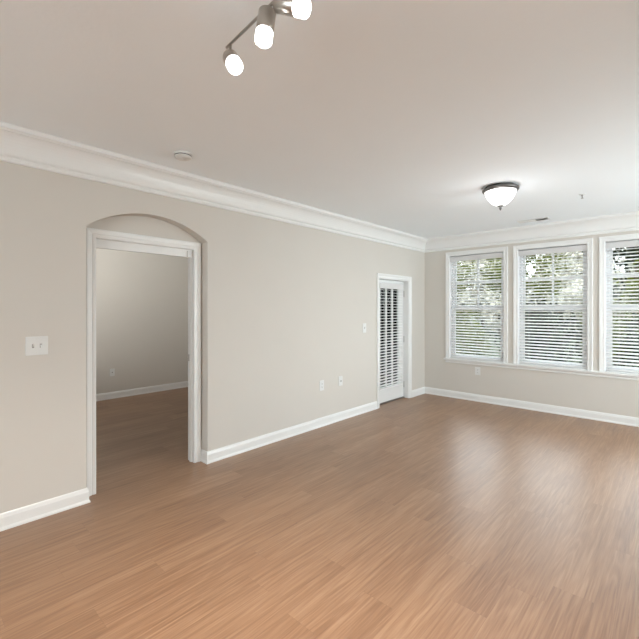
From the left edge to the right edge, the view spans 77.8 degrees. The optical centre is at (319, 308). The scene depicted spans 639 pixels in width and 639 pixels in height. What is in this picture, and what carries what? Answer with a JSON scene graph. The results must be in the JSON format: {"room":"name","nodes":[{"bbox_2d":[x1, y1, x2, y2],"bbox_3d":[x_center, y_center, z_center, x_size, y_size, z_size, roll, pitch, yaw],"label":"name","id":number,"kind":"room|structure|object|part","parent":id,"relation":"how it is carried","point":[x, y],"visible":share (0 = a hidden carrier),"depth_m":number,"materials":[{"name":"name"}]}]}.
{"room":"empty living room","nodes":[
{"label":"empty living room","id":0,"kind":"room"},
{"bbox_2d":[96,248,187,393],"bbox_3d":[-4.011,0.133,5.904,0.100,2.675,5.450,0,0,43],"label":"wall","id":1,"kind":"structure","parent":0,"point":[142,298],"depth_m":6.83,"materials":[{"name":"beige paint"}]},
{"bbox_2d":[110,368,114,375],"bbox_3d":[-3.395,1.040,6.486,0.018,0.122,0.078,0,0,43],"label":"wall outlet","id":2,"kind":"object","parent":1,"relation":"attached to","point":[112,371],"visible":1,"depth_m":6.49,"materials":[{"name":"white plastic"}]},
{"bbox_2d":[96,381,187,400],"bbox_3d":[-3.966,1.415,5.863,0.021,0.111,5.450,0,0,43],"label":"baseboard","id":3,"kind":"structure","parent":1,"relation":"attached to","point":[137,391],"depth_m":6.81,"materials":[{"name":"white paint"}]},
{"bbox_2d":[0,161,424,513],"bbox_3d":[-1.502,0.133,3.450,0.205,2.675,10.040,0,0,43],"label":"wall","id":4,"kind":"structure","parent":0,"point":[285,307],"depth_m":3.80,"materials":[{"name":"beige paint"}]},
{"bbox_2d":[25,336,47,355],"bbox_3d":[-1.977,0.258,2.770,0.019,0.130,0.134,0,0,43],"label":"light switch","id":5,"kind":"object","parent":4,"relation":"attached to","point":[38,345],"visible":1,"depth_m":2.77,"materials":[{"name":"white plastic"}]},
{"bbox_2d":[86,227,200,495],"bbox_3d":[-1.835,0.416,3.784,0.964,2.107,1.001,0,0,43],"label":"door frame","id":6,"kind":"structure","parent":4,"relation":"in","point":[95,238],"depth_m":3.50,"materials":[{"name":"white paint"}]},
{"bbox_2d":[0,387,424,531],"bbox_3d":[-1.526,1.415,3.337,0.129,0.111,9.840,0,0,43],"label":"baseboard","id":7,"kind":"structure","parent":4,"relation":"attached to","point":[29,513],"depth_m":3.84,"materials":[{"name":"white paint"}]},
{"bbox_2d":[0,121,638,252],"bbox_3d":[0.455,-1.095,1.512,5.300,0.220,9.840,0,0,43],"label":"trim","id":8,"kind":"structure","parent":4,"relation":"attached to","point":[22,146],"depth_m":3.90,"materials":[{"name":"white paint"}]},
{"bbox_2d":[320,380,323,390],"bbox_3d":[0.030,0.958,4.955,0.009,0.128,0.080,0,0,43],"label":"wall outlet","id":9,"kind":"object","parent":4,"relation":"attached to","point":[321,381],"visible":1,"depth_m":4.95,"materials":[{"name":"white plastic"}]},
{"bbox_2d":[339,376,342,385],"bbox_3d":[0.284,0.950,5.225,0.018,0.126,0.078,0,0,43],"label":"outlet","id":10,"kind":"object","parent":4,"relation":"attached to","point":[340,377],"visible":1,"depth_m":5.22,"materials":[{"name":"white plastic"}]},
{"bbox_2d":[363,323,365,332],"bbox_3d":[0.643,0.270,5.614,0.019,0.132,0.080,0,0,43],"label":"light switch","id":11,"kind":"object","parent":4,"relation":"attached to","point":[364,324],"visible":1,"depth_m":5.61,"materials":[{"name":"white plastic"}]},
{"bbox_2d":[377,273,411,407],"bbox_3d":[1.113,0.469,6.276,0.224,2.002,0.998,0,0,43],"label":"door","id":12,"kind":"structure","parent":4,"relation":"in","point":[391,394],"depth_m":6.42,"materials":[{"name":"white paint"}]},
{"bbox_3d":[1.101,0.443,6.290,0.004,1.545,0.535,0,0,43],"label":"pane","id":13,"kind":"part","parent":12,"relation":"part of","materials":[{"name":"clear glass"}]},
{"bbox_2d":[380,283,403,389],"bbox_3d":[1.123,0.417,6.229,0.063,1.630,0.667,0,0,43],"label":"door blind","id":14,"kind":"object","parent":12,"relation":"attached to","point":[382,285],"visible":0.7,"depth_m":6.22,"materials":[{"name":"white plastic"}]},
{"bbox_3d":[1.119,1.222,6.233,0.052,0.019,0.659,0,0,43],"label":"rail","id":15,"kind":"part","parent":14,"relation":"part of","materials":[{"name":"white plastic"}]},
{"bbox_2d":[0,387,638,638],"bbox_3d":[-0.855,1.530,2.718,9.060,0.120,10.040,0,0,43],"label":"floor","id":16,"kind":"structure","parent":0,"point":[424,516],"depth_m":2.61,"materials":[{"name":"brown wood"}]},
{"bbox_2d":[0,0,638,238],"bbox_3d":[-0.821,-1.280,2.755,9.060,0.150,10.140,0,0,43],"label":"ceiling","id":17,"kind":"structure","parent":0,"point":[399,115],"depth_m":2.24,"materials":[{"name":"paint"}]},
{"bbox_2d":[174,151,192,160],"bbox_3d":[-1.060,-1.185,3.077,0.140,0.041,0.140,0,0,43],"label":"smoke detector","id":18,"kind":"object","parent":17,"relation":"attached to","point":[179,155],"visible":1,"depth_m":3.04,"materials":[{"name":"white plastic"}]},
{"bbox_3d":[-1.060,-1.198,3.077,0.140,0.014,0.140,0,0,43],"label":"plate","id":19,"kind":"part","parent":18,"relation":"part of","materials":[{"name":"white plastic"}]},
{"bbox_2d":[223,0,310,74],"bbox_3d":[-0.087,-1.076,1.363,0.896,0.257,0.142,0,0,43],"label":"track light","id":20,"kind":"object","parent":17,"relation":"attached to","point":[301,9],"visible":1,"depth_m":1.43,"materials":[{"name":"white glass"}]},
{"bbox_3d":[-0.344,-0.985,1.597,0.064,0.075,0.075,0,0,-25],"label":"lamp shade","id":21,"kind":"part","parent":20,"relation":"part of","materials":[{"name":"white glass"}]},
{"bbox_3d":[-0.093,-1.115,1.357,0.011,0.011,0.898,0,0,-42],"label":"rail","id":22,"kind":"part","parent":20,"relation":"part of","materials":[{"name":"silver metal"}]},
{"bbox_3d":[-0.203,-0.998,1.450,0.065,0.056,0.069,0,0,43],"label":"lamp shade","id":23,"kind":"part","parent":20,"relation":"part of","materials":[{"name":"white glass"}]},
{"bbox_3d":[-0.064,-1.058,1.389,0.067,0.074,0.063,0,0,21],"label":"lamp shade","id":24,"kind":"part","parent":20,"relation":"part of","materials":[{"name":"white glass"}]},
{"bbox_2d":[482,182,519,210],"bbox_3d":[1.785,-1.087,3.903,0.338,0.236,0.338,0,0,43],"label":"ceiling light","id":25,"kind":"object","parent":17,"relation":"attached to","point":[499,195],"visible":1,"depth_m":3.81,"materials":[{"name":"white glass"}]},
{"bbox_3d":[1.785,-1.087,3.903,0.288,0.144,0.288,0,0,43],"label":"lamp shade","id":26,"kind":"part","parent":25,"relation":"part of","materials":[{"name":"white glass"}]},
{"bbox_2d":[517,217,549,222],"bbox_3d":[2.901,-1.201,5.363,0.380,0.008,0.150,0,0,43],"label":"ceiling vent","id":27,"kind":"object","parent":17,"relation":"in","point":[544,218],"visible":1,"depth_m":5.36,"materials":[{"name":"white plastic"}]},
{"bbox_2d":[425,230,638,417],"bbox_3d":[3.856,0.133,5.204,5.300,2.675,0.200,0,0,43],"label":"wall","id":28,"kind":"structure","parent":0,"point":[591,393],"depth_m":5.96,"materials":[{"name":"beige paint"}]},
{"bbox_2d":[446,246,507,362],"bbox_3d":[2.553,-0.063,6.395,0.988,1.766,0.214,0,0,43],"label":"window","id":29,"kind":"structure","parent":28,"relation":"in","point":[504,250],"depth_m":6.41,"materials":[{"name":"white paint"}]},
{"bbox_2d":[450,252,502,360],"bbox_3d":[2.510,-0.034,6.348,0.849,1.668,0.063,0,0,43],"label":"window blind","id":30,"kind":"object","parent":29,"relation":"attached to","point":[468,258],"visible":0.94,"depth_m":6.33,"materials":[{"name":"white plastic"}]},
{"bbox_3d":[2.514,0.790,6.352,0.841,0.019,0.052,0,0,43],"label":"rail","id":31,"kind":"part","parent":30,"relation":"part of","materials":[{"name":"white plastic"}]},
{"bbox_3d":[2.553,0.385,6.395,0.790,0.830,0.030,0,0,43],"label":"sash","id":32,"kind":"part","parent":29,"relation":"part of","materials":[{"name":"white plastic"}]},
{"bbox_3d":[2.576,-0.421,6.420,0.790,0.852,0.030,0,0,43],"label":"sash","id":33,"kind":"part","parent":29,"relation":"part of","materials":[{"name":"white plastic"}]},
{"bbox_2d":[475,367,479,374],"bbox_3d":[2.516,0.988,6.296,0.085,0.126,0.009,0,0,43],"label":"wall outlet","id":34,"kind":"object","parent":28,"relation":"attached to","point":[477,369],"visible":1,"depth_m":6.29,"materials":[{"name":"white plastic"}]},
{"bbox_2d":[425,387,638,426],"bbox_3d":[3.781,1.415,5.123,5.300,0.111,0.021,0,0,43],"label":"baseboard","id":35,"kind":"structure","parent":28,"relation":"attached to","point":[593,415],"depth_m":5.67,"materials":[{"name":"white paint"}]},
{"bbox_2d":[444,357,638,380],"bbox_3d":[3.287,0.827,5.620,3.160,0.038,0.130,0,0,43],"label":"trim","id":36,"kind":"structure","parent":28,"relation":"attached to","point":[621,373],"depth_m":5.61,"materials":[{"name":"white paint"}]},
{"bbox_2d":[513,238,592,370],"bbox_3d":[3.338,-0.063,5.671,0.993,1.766,0.214,0,0,43],"label":"window","id":37,"kind":"structure","parent":28,"relation":"in","point":[588,241],"depth_m":5.65,"materials":[{"name":"white paint"}]},
{"bbox_2d":[518,245,586,367],"bbox_3d":[3.295,-0.034,5.625,0.854,1.668,0.063,0,0,43],"label":"window blind","id":38,"kind":"object","parent":37,"relation":"attached to","point":[576,248],"visible":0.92,"depth_m":5.59,"materials":[{"name":"white plastic"}]},
{"bbox_3d":[3.299,0.790,5.629,0.846,0.019,0.052,0,0,43],"label":"rail","id":39,"kind":"part","parent":38,"relation":"part of","materials":[{"name":"white plastic"}]},
{"bbox_3d":[3.338,0.385,5.672,0.795,0.830,0.030,0,0,43],"label":"sash","id":40,"kind":"part","parent":37,"relation":"part of","materials":[{"name":"white plastic"}]},
{"bbox_3d":[3.361,-0.421,5.697,0.795,0.852,0.030,0,0,43],"label":"sash","id":41,"kind":"part","parent":37,"relation":"part of","materials":[{"name":"white plastic"}]},
{"bbox_2d":[599,233,638,372],"bbox_3d":[4.117,-0.063,4.953,0.993,1.766,0.214,0,0,43],"label":"window","id":42,"kind":"structure","parent":28,"relation":"in","point":[602,240],"depth_m":5.19,"materials":[{"name":"white paint"}]},
{"bbox_2d":[606,240,638,372],"bbox_3d":[4.075,-0.034,4.907,0.854,1.668,0.063,0,0,43],"label":"window blind","id":43,"kind":"object","parent":42,"relation":"attached to","point":[632,243],"visible":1,"depth_m":5.07,"materials":[{"name":"white plastic"}]},
{"bbox_3d":[4.078,0.790,4.911,0.846,0.019,0.052,0,0,43],"label":"rail","id":44,"kind":"part","parent":43,"relation":"part of","materials":[{"name":"white plastic"}]},
{"bbox_3d":[4.118,0.385,4.953,0.795,0.830,0.030,0,0,43],"label":"sash","id":45,"kind":"part","parent":42,"relation":"part of","materials":[{"name":"white plastic"}]},
{"bbox_3d":[4.141,-0.421,4.978,0.795,0.852,0.030,0,0,43],"label":"sash","id":46,"kind":"part","parent":42,"relation":"part of","materials":[{"name":"white plastic"}]},
{"label":"outside","id":47,"kind":"structure","parent":0,"visible":0},
{"bbox_2d":[460,312,637,366],"bbox_3d":[79.901,1.710,121.190,280.000,0.160,273.460,0,0,43],"label":"ground","id":48,"kind":"structure","parent":47,"point":[552,312],"depth_m":18.69,"materials":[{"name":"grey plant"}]},
{"bbox_2d":[456,298,469,350],"bbox_3d":[4.239,0.628,13.141,1.758,2.232,1.798,0,0,43],"label":"shrub","id":49,"kind":"object","parent":48,"relation":"on","point":[457,298],"visible":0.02,"depth_m":13.00,"materials":[{"name":"green plant"}]},
{"bbox_2d":[457,285,473,326],"bbox_3d":[8.820,-0.144,29.194,4.985,4.462,5.276,0,0,43],"label":"shrub","id":50,"kind":"object","parent":48,"relation":"on","point":[460,285],"visible":0.04,"depth_m":27.73,"materials":[{"name":"green plant"}]},
{"bbox_2d":[457,260,475,296],"bbox_3d":[7.157,-1.153,23.939,4.232,5.649,4.434,0,0,43],"label":"tree","id":51,"kind":"object","parent":48,"relation":"on","point":[466,273],"visible":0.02,"depth_m":23.62,"materials":[{"name":"green plant"}]},
{"bbox_2d":[456,310,491,355],"bbox_3d":[3.679,0.728,10.648,1.890,1.858,1.704,0,0,43],"label":"shrub","id":52,"kind":"object","parent":48,"relation":"on","point":[457,310],"visible":0.27,"depth_m":10.19,"materials":[{"name":"green plant"}]},
{"bbox_2d":[457,259,500,326],"bbox_3d":[13.530,-2.494,33.267,5.573,8.334,5.822,0,0,-2],"label":"tree","id":53,"kind":"object","parent":48,"relation":"on","point":[480,261],"visible":0.25,"depth_m":32.06,"materials":[{"name":"green plant"}]},
{"bbox_2d":[479,281,559,332],"bbox_3d":[13.418,-0.170,26.940,4.628,4.118,5.013,0,0,1],"label":"shrub","id":54,"kind":"object","parent":48,"relation":"on","point":[536,281],"visible":0.1,"depth_m":26.80,"materials":[{"name":"green plant"}]},
{"bbox_2d":[480,253,571,304],"bbox_3d":[9.896,-1.058,19.246,3.800,5.457,3.818,0,0,43],"label":"tree","id":55,"kind":"object","parent":48,"relation":"on","point":[528,258],"visible":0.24,"depth_m":18.85,"materials":[{"name":"green plant"}]},
{"bbox_2d":[490,292,561,359],"bbox_3d":[6.074,0.606,11.523,1.775,2.302,1.718,0,0,-37],"label":"shrub","id":56,"kind":"object","parent":48,"relation":"on","point":[530,292],"visible":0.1,"depth_m":11.36,"materials":[{"name":"green plant"}]},
{"bbox_2d":[525,303,581,362],"bbox_3d":[5.273,0.741,9.246,1.836,1.831,1.656,0,0,3],"label":"shrub","id":57,"kind":"object","parent":48,"relation":"on","point":[539,303],"visible":0.33,"depth_m":8.96,"materials":[{"name":"green plant"}]},
{"bbox_2d":[531,253,575,322],"bbox_3d":[24.308,-3.808,39.944,5.758,10.960,6.085,0,0,43],"label":"tree","id":58,"kind":"object","parent":48,"relation":"on","point":[557,253],"visible":0.02,"depth_m":39.82,"materials":[{"name":"green plant"}]},
{"bbox_3d":[24.308,-3.919,39.944,5.758,10.739,6.085,0,0,43],"label":"crown","id":59,"kind":"part","parent":58,"relation":"part of","materials":[{"name":"green plant"}]},
{"bbox_2d":[537,251,624,326],"bbox_3d":[20.144,-2.572,30.523,6.162,8.488,6.077,0,0,43],"label":"tree","id":60,"kind":"object","parent":48,"relation":"on","point":[578,254],"visible":0.07,"depth_m":30.04,"materials":[{"name":"green plant"}]},
{"bbox_2d":[557,269,634,337],"bbox_3d":[16.283,-0.259,22.449,4.923,4.304,4.963,0,0,43],"label":"shrub","id":61,"kind":"object","parent":48,"relation":"on","point":[580,280],"visible":0.12,"depth_m":22.19,"materials":[{"name":"green plant"}]},
{"bbox_2d":[575,296,638,365],"bbox_3d":[7.577,0.700,10.160,1.742,2.059,1.809,0,0,2],"label":"shrub","id":62,"kind":"object","parent":48,"relation":"on","point":[619,296],"visible":0.12,"depth_m":10.03,"materials":[{"name":"green plant"}]},
{"bbox_2d":[582,246,638,313],"bbox_3d":[13.134,-1.116,16.221,4.049,5.579,4.046,0,0,43],"label":"tree","id":63,"kind":"object","parent":48,"relation":"on","point":[628,250],"visible":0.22,"depth_m":15.85,"materials":[{"name":"green plant"}]},
{"bbox_2d":[615,248,634,272],"bbox_3d":[30.441,-3.672,36.320,5.960,10.689,5.543,0,0,43],"label":"tree","id":64,"kind":"object","parent":48,"relation":"on","point":[629,264],"visible":0.04,"depth_m":36.32,"materials":[{"name":"green plant"}]},
{"bbox_2d":[613,252,638,303],"bbox_3d":[10.767,-0.594,11.687,3.390,4.530,3.155,0,0,43],"label":"tree","id":65,"kind":"object","parent":48,"relation":"on","point":[637,260],"visible":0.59,"depth_m":12.16,"materials":[{"name":"green plant"}]},
{"bbox_2d":[614,310,638,366],"bbox_3d":[6.923,0.725,7.721,1.892,1.863,1.844,0,0,43],"label":"shrub","id":66,"kind":"object","parent":48,"relation":"on","point":[635,310],"visible":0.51,"depth_m":7.90,"materials":[{"name":"green plant"}]}
]}

